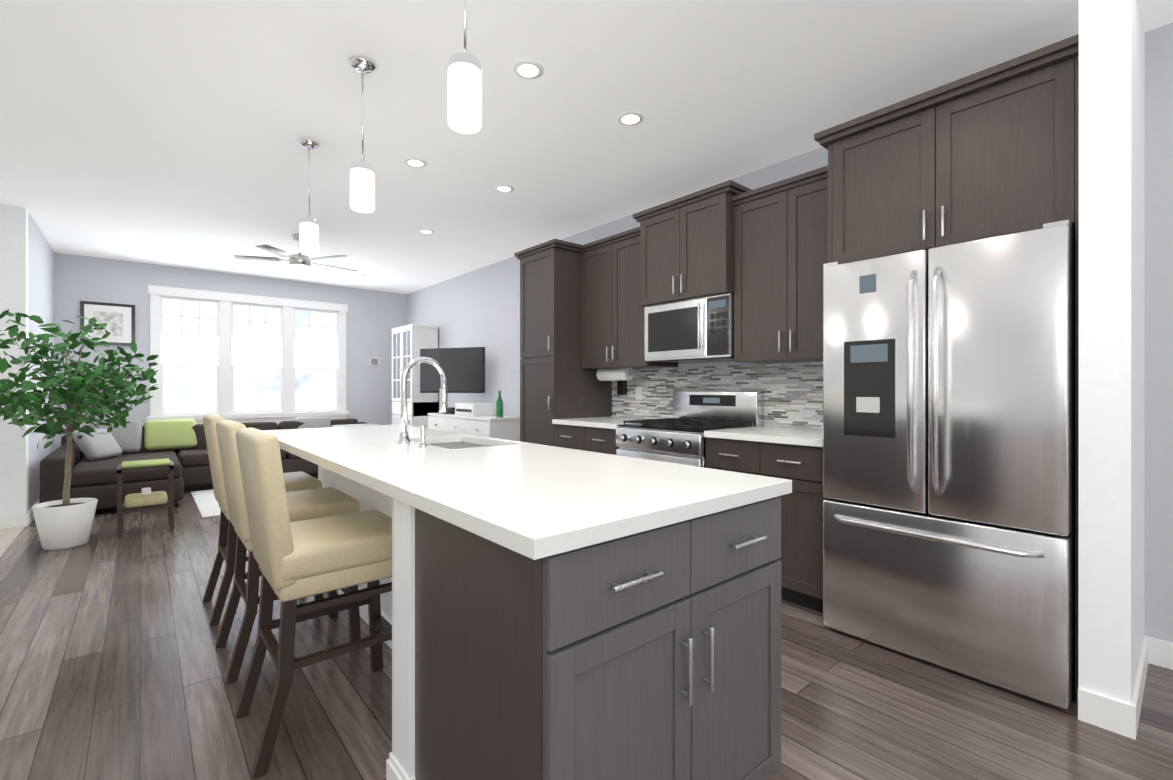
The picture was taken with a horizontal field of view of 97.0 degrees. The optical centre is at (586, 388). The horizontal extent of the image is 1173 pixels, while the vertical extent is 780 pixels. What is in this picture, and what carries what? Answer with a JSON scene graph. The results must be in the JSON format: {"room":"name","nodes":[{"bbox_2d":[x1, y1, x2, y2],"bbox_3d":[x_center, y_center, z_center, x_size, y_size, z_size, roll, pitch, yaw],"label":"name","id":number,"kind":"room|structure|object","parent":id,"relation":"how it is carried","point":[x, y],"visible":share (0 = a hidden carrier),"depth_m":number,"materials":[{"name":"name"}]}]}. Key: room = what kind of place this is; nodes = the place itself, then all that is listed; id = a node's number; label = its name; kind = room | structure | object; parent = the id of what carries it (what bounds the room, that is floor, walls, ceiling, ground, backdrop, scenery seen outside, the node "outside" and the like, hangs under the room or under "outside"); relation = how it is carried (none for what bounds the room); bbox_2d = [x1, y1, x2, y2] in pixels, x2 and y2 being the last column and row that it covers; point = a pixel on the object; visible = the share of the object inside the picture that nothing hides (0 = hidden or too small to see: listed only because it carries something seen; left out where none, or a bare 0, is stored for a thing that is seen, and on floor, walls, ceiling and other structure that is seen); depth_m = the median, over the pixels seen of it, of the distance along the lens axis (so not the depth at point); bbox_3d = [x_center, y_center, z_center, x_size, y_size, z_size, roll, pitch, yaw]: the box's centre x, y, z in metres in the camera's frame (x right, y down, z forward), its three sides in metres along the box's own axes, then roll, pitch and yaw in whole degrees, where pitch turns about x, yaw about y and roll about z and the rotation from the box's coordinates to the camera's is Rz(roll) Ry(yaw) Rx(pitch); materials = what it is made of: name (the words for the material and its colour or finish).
{"room":"kitchen","nodes":[
{"label":"kitchen","id":0,"kind":"room"},
{"bbox_2d":[0,204,27,515],"bbox_3d":[-5.855,-0.180,3.606,2.700,2.720,0.120,0,0,-41],"label":"wall","id":1,"kind":"structure","parent":0,"point":[13,299],"depth_m":4.39,"materials":[{"name":"paint"}]},
{"bbox_2d":[0,512,29,528],"bbox_3d":[-5.762,1.125,3.600,2.592,0.110,0.012,0,0,-41],"label":"baseboard","id":2,"kind":"structure","parent":1,"relation":"attached to","point":[18,520],"depth_m":4.39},
{"bbox_2d":[28,212,54,510],"bbox_3d":[-5.532,-0.181,5.212,0.120,2.720,1.900,0,0,-41],"label":"wall","id":3,"kind":"structure","parent":0,"point":[40,277],"depth_m":4.93,"materials":[{"name":"grey paint"}]},
{"bbox_2d":[28,500,38,522],"bbox_3d":[-5.433,1.124,5.199,0.012,0.110,1.750,0,0,-41],"label":"baseboard","id":4,"kind":"structure","parent":3,"relation":"attached to","point":[31,511],"depth_m":4.62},
{"bbox_2d":[54,252,406,449],"bbox_3d":[-4.526,-0.182,7.244,4.050,2.720,0.120,0,0,-41],"label":"wall","id":5,"kind":"structure","parent":0,"point":[374,318],"depth_m":6.85,"materials":[{"name":"grey paint"}]},
{"bbox_2d":[80,301,134,345],"bbox_3d":[-5.672,-0.761,6.161,0.480,0.500,0.030,0,0,-41],"label":"picture frame","id":6,"kind":"object","parent":5,"relation":"attached to","point":[119,319],"visible":0.74,"depth_m":6.17,"materials":[{"name":"white paper"}]},
{"bbox_2d":[147,285,348,423],"bbox_3d":[-4.552,-0.387,7.189,2.340,1.770,0.170,0,0,-41],"label":"window frames","id":7,"kind":"structure","parent":5,"relation":"in","point":[225,350],"depth_m":7.05,"materials":[{"name":"white wood"}]},
{"bbox_2d":[370,357,378,365],"bbox_3d":[-3.337,-0.417,8.168,0.140,0.130,0.017,0,0,-41],"label":"thermostat","id":8,"kind":"object","parent":5,"relation":"attached to","point":[374,361],"visible":1,"depth_m":8.16,"materials":[{"name":"white plastic"}]},
{"bbox_2d":[0,474,1172,779],"bbox_3d":[-1.750,1.204,2.171,6.830,0.054,11.600,0,0,-41],"label":"floor","id":9,"kind":"structure","parent":0,"point":[114,662],"depth_m":1.98,"materials":[{"name":"brown wood"}]},
{"bbox_2d":[0,309,158,550],"bbox_3d":[-3.868,0.304,3.894,1.040,1.752,1.273,0,0,-41],"label":"ficus plant","id":10,"kind":"object","parent":9,"relation":"on","point":[66,522],"visible":1,"depth_m":3.79,"materials":[{"name":"green plant"}]},
{"bbox_2d":[117,458,173,538],"bbox_3d":[-3.652,0.895,4.308,0.350,0.570,0.350,0,0,-41],"label":"wood side table","id":11,"kind":"object","parent":9,"relation":"on","point":[146,499],"visible":1,"depth_m":4.22,"materials":[{"name":"brown wood"}]},
{"bbox_2d":[191,489,220,517],"bbox_3d":[-3.286,1.173,5.865,1.800,0.012,1.510,0,0,-41],"label":"area rug","id":12,"kind":"object","parent":9,"relation":"on","point":[206,502],"visible":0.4,"depth_m":5.26,"materials":[{"name":"white fabric"}]},
{"bbox_2d":[39,417,377,509],"bbox_3d":[-4.108,0.777,6.287,3.300,0.804,1.800,0,0,-41],"label":"sectional sofa","id":13,"kind":"object","parent":9,"relation":"on","point":[97,459],"visible":0.62,"depth_m":5.64,"materials":[{"name":"brown fabric"}]},
{"bbox_2d":[202,414,322,625],"bbox_3d":[-1.800,0.664,2.891,0.516,1.043,0.430,0,0,-41],"label":"bar stool","id":14,"kind":"object","parent":9,"relation":"on","point":[293,481],"visible":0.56,"depth_m":2.70,"materials":[{"name":"beige leather"}]},
{"bbox_2d":[215,419,360,683],"bbox_3d":[-1.371,0.664,2.390,0.516,1.043,0.430,0,0,-41],"label":"bar stool","id":15,"kind":"object","parent":9,"relation":"on","point":[316,503],"visible":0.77,"depth_m":2.25,"materials":[{"name":"beige leather"}]},
{"bbox_2d":[235,427,391,777],"bbox_3d":[-0.942,0.664,1.888,0.516,1.043,0.430,0,0,-41],"label":"bar stool","id":16,"kind":"object","parent":9,"relation":"on","point":[296,560],"visible":0.83,"depth_m":1.71,"materials":[{"name":"beige leather"}]},
{"bbox_2d":[392,324,438,427],"bbox_3d":[-2.568,0.136,7.736,0.426,2.085,0.810,0,0,-41],"label":"display cabinet","id":17,"kind":"object","parent":9,"relation":"on","point":[410,341],"visible":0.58,"depth_m":7.46,"materials":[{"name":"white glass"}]},
{"bbox_2d":[428,391,519,440],"bbox_3d":[-1.427,0.604,6.396,0.436,1.150,1.630,0,0,-41],"label":"media console","id":18,"kind":"object","parent":9,"relation":"on","point":[482,419],"visible":0.4,"depth_m":6.04,"materials":[{"name":"white wood"}]},
{"bbox_2d":[282,449,791,779],"bbox_3d":[-0.720,0.741,2.306,0.847,0.880,2.994,0,0,-41],"label":"kitchen island","id":19,"kind":"object","parent":9,"relation":"on","point":[553,613],"depth_m":1.17,"materials":[{"name":"grey wood"}]},
{"bbox_2d":[261,425,791,560],"bbox_3d":[-0.726,0.279,2.327,0.890,0.037,2.995,0,0,-41],"label":"island countertop","id":20,"kind":"structure","parent":19,"relation":"on","point":[525,499],"depth_m":1.44,"materials":[{"name":"white stone"}]},
{"bbox_2d":[393,357,448,444],"bbox_3d":[-0.779,0.054,2.504,0.250,0.414,0.095,0,0,-41],"label":"faucet","id":21,"kind":"object","parent":20,"relation":"on","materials":[{"name":"silver metal"}]},
{"bbox_2d":[417,425,428,448],"bbox_3d":[-0.720,0.211,2.289,0.036,0.100,0.036,0,0,-41],"label":"soap dispenser","id":22,"kind":"object","parent":20,"relation":"on","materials":[{"name":"silver metal"}]},
{"bbox_2d":[429,437,492,448],"bbox_3d":[-0.629,0.388,2.551,0.370,0.205,0.620,0,0,-41],"label":"sink","id":23,"kind":"object","parent":20,"relation":"in","point":[458,442],"depth_m":2.77,"materials":[{"name":"silver metal"}]},
{"bbox_2d":[518,242,613,445],"bbox_3d":[-0.188,-0.015,4.771,0.667,2.390,0.520,0,0,-41],"label":"tall cabinet","id":24,"kind":"object","parent":9,"relation":"on","point":[554,383],"depth_m":4.51,"materials":[{"name":"brown wood"}]},
{"bbox_2d":[550,426,618,454],"bbox_3d":[0.235,0.740,4.278,0.667,0.880,0.779,0,0,-41],"label":"base cabinet","id":25,"kind":"object","parent":9,"relation":"on","point":[585,438],"depth_m":4.06,"materials":[{"name":"brown wood"}]},
{"bbox_2d":[550,418,646,429],"bbox_3d":[0.226,0.279,4.272,0.687,0.037,0.775,0,0,-41],"label":"countertop","id":26,"kind":"structure","parent":25,"relation":"on","point":[598,423],"depth_m":4.18,"materials":[{"name":"white stone"}]},
{"bbox_2d":[616,391,761,467],"bbox_3d":[0.694,0.590,3.657,0.763,1.140,0.748,0,0,-41],"label":"range","id":27,"kind":"object","parent":9,"relation":"on","point":[678,438],"visible":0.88,"depth_m":3.60,"materials":[{"name":"silver metal"}]},
{"bbox_2d":[706,438,827,612],"bbox_3d":[1.223,0.741,3.122,0.667,0.880,0.740,0,0,-41],"label":"base cabinet","id":28,"kind":"object","parent":9,"relation":"on","point":[801,559],"depth_m":2.76,"materials":[{"name":"brown wood"}]},
{"bbox_2d":[704,426,822,449],"bbox_3d":[1.217,0.279,3.114,0.687,0.037,0.736,0,0,-41],"label":"countertop","id":29,"kind":"structure","parent":28,"relation":"on","point":[785,436],"depth_m":2.99,"materials":[{"name":"white stone"}]},
{"bbox_2d":[823,219,1074,709],"bbox_3d":[1.701,0.286,2.426,0.812,1.790,0.888,0,0,-41],"label":"fridge","id":30,"kind":"object","parent":9,"relation":"on","point":[949,454],"visible":1,"depth_m":2.12,"materials":[{"name":"silver metal"}]},
{"bbox_2d":[0,0,1172,293],"bbox_3d":[-1.750,-1.564,2.170,6.830,0.050,11.600,0,0,-41],"label":"ceiling","id":31,"kind":"structure","parent":0,"point":[164,132],"depth_m":2.85,"materials":[{"name":"paint"}]},
{"bbox_2d":[233,234,357,273],"bbox_3d":[-2.905,-1.348,5.292,1.124,0.384,1.118,0,0,-41],"label":"ceiling fan","id":32,"kind":"object","parent":31,"relation":"hanging from","point":[299,263],"visible":0.96,"depth_m":5.17,"materials":[{"name":"silver metal"}]},
{"bbox_2d":[298,138,319,254],"bbox_3d":[-1.740,-1.194,3.258,0.124,0.689,0.124,0,0,-41],"label":"pendant light","id":33,"kind":"object","parent":31,"relation":"hanging from","point":[309,234],"visible":1,"depth_m":3.22,"materials":[{"name":"white glass"}]},
{"bbox_2d":[348,56,376,212],"bbox_3d":[-1.064,-1.194,2.467,0.124,0.689,0.124,0,0,-41],"label":"pendant light","id":34,"kind":"object","parent":31,"relation":"hanging from","point":[362,185],"visible":1,"depth_m":2.43,"materials":[{"name":"white glass"}]},
{"bbox_2d":[404,158,426,167],"bbox_3d":[-1.165,-1.535,3.539,0.148,0.007,0.148,0,0,40],"label":"recessed light","id":35,"kind":"object","parent":31,"relation":"in","point":[413,162],"depth_m":3.53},
{"bbox_2d":[418,229,433,233],"bbox_3d":[-1.570,-1.536,5.088,0.148,0.007,0.148,0,0,4],"label":"recessed light","id":36,"kind":"object","parent":31,"relation":"in","point":[426,231],"depth_m":5.08,"materials":[{"name":"white"}]},
{"bbox_2d":[448,0,481,133],"bbox_3d":[-0.395,-1.194,1.685,0.124,0.689,0.124,0,0,-41],"label":"pendant light","id":37,"kind":"object","parent":31,"relation":"hanging from","point":[464,92],"visible":1,"depth_m":1.64,"materials":[{"name":"white glass"}]},
{"bbox_2d":[494,184,513,191],"bbox_3d":[-0.633,-1.536,3.994,0.148,0.007,0.148,0,0,40],"label":"recessed light","id":38,"kind":"object","parent":31,"relation":"in","point":[502,187],"depth_m":3.98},
{"bbox_2d":[513,60,543,79],"bbox_3d":[-0.281,-1.535,2.506,0.148,0.007,0.148,0,0,40],"label":"recessed light","id":39,"kind":"object","parent":31,"relation":"in","point":[530,69],"depth_m":2.50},
{"bbox_2d":[617,111,643,125],"bbox_3d":[0.251,-1.535,2.961,0.148,0.007,0.148,0,0,40],"label":"recessed light","id":40,"kind":"object","parent":31,"relation":"in","point":[626,118],"depth_m":2.95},
{"bbox_2d":[407,23,1172,642],"bbox_3d":[0.764,-0.180,4.269,0.120,2.720,11.520,0,0,-41],"label":"wall","id":41,"kind":"structure","parent":0,"point":[479,307],"depth_m":2.24,"materials":[{"name":"grey paint"}]},
{"bbox_2d":[420,347,484,392],"bbox_3d":[-1.634,-0.221,6.508,0.606,0.560,0.817,0,0,-41],"label":"wall-mounted tv","id":42,"kind":"object","parent":41,"relation":"attached to","point":[464,369],"visible":1,"depth_m":6.42,"materials":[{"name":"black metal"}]},
{"bbox_2d":[582,230,677,369],"bbox_3d":[0.349,-0.690,4.374,0.367,1.039,0.779,0,0,-41],"label":"upper cabinet","id":43,"kind":"object","parent":41,"relation":"attached to","point":[611,316],"depth_m":4.26,"materials":[{"name":"brown wood"}]},
{"bbox_2d":[638,198,689,309],"bbox_3d":[0.725,-0.952,3.873,0.447,0.665,0.473,0,0,-41],"label":"upper cabinet","id":44,"kind":"object","parent":41,"relation":"attached to","point":[662,231],"depth_m":3.74,"materials":[{"name":"brown wood"}]},
{"bbox_2d":[642,298,701,365],"bbox_3d":[0.771,-0.411,3.845,0.413,0.412,0.567,0,0,-41],"label":"microwave","id":45,"kind":"object","parent":41,"relation":"attached to","point":[672,332],"depth_m":3.72,"materials":[{"name":"silver metal"}]},
{"bbox_2d":[686,186,745,301],"bbox_3d":[0.973,-0.952,3.584,0.447,0.665,0.288,0,0,-41],"label":"upper cabinet","id":46,"kind":"object","parent":41,"relation":"attached to","point":[728,270],"depth_m":3.43,"materials":[{"name":"brown wood"}]},
{"bbox_2d":[612,362,822,428],"bbox_3d":[0.978,0.045,3.926,0.003,0.428,2.279,0,0,-41],"label":"tile backsplash","id":47,"kind":"structure","parent":41,"relation":"attached to","point":[792,394],"depth_m":3.73,"materials":[{"name":"tile"}]},
{"bbox_2d":[702,294,733,361],"bbox_3d":[1.016,-0.411,3.559,0.413,0.412,0.186,0,0,-41],"label":"control panel","id":48,"kind":"object","parent":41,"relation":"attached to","point":[717,313],"depth_m":3.43,"materials":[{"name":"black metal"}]},
{"bbox_2d":[730,170,825,363],"bbox_3d":[1.337,-0.690,3.219,0.367,1.039,0.740,0,0,-41],"label":"upper cabinet","id":49,"kind":"object","parent":41,"relation":"attached to","point":[780,231],"depth_m":3.13,"materials":[{"name":"brown wood"}]},
{"bbox_2d":[826,42,1078,263],"bbox_3d":[1.777,-0.942,2.490,0.647,0.645,0.900,0,0,-41],"label":"upper cabinet","id":50,"kind":"object","parent":41,"relation":"attached to","point":[994,155],"depth_m":2.21,"materials":[{"name":"brown wood"}]},
{"bbox_2d":[1148,637,1172,669],"bbox_3d":[3.439,1.126,1.043,0.012,0.110,3.138,0,0,-41],"label":"baseboard","id":51,"kind":"structure","parent":41,"relation":"attached to","point":[1160,652],"depth_m":2.20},
{"bbox_2d":[1078,0,1144,703],"bbox_3d":[2.088,-0.179,2.053,0.750,2.720,0.130,0,0,-41],"label":"wall","id":52,"kind":"structure","parent":0,"point":[1111,565],"depth_m":1.82,"materials":[{"name":"paint"}]},
{"bbox_2d":[1078,636,1147,739],"bbox_3d":[2.087,1.126,2.045,0.762,0.110,0.142,0,0,-41],"label":"baseboard","id":53,"kind":"structure","parent":52,"relation":"attached to","point":[1110,714],"depth_m":1.81,"materials":[{"name":"white wood"}]},
{"label":"outside","id":54,"kind":"structure","parent":0,"visible":0},
{"bbox_2d":[163,299,335,412],"bbox_3d":[-4.995,-0.572,7.553,8.500,4.500,0.001,0,0,-41],"label":"window","id":55,"kind":"structure","parent":54,"point":[189,389],"depth_m":7.58,"materials":[{"name":"glass"}]}
]}

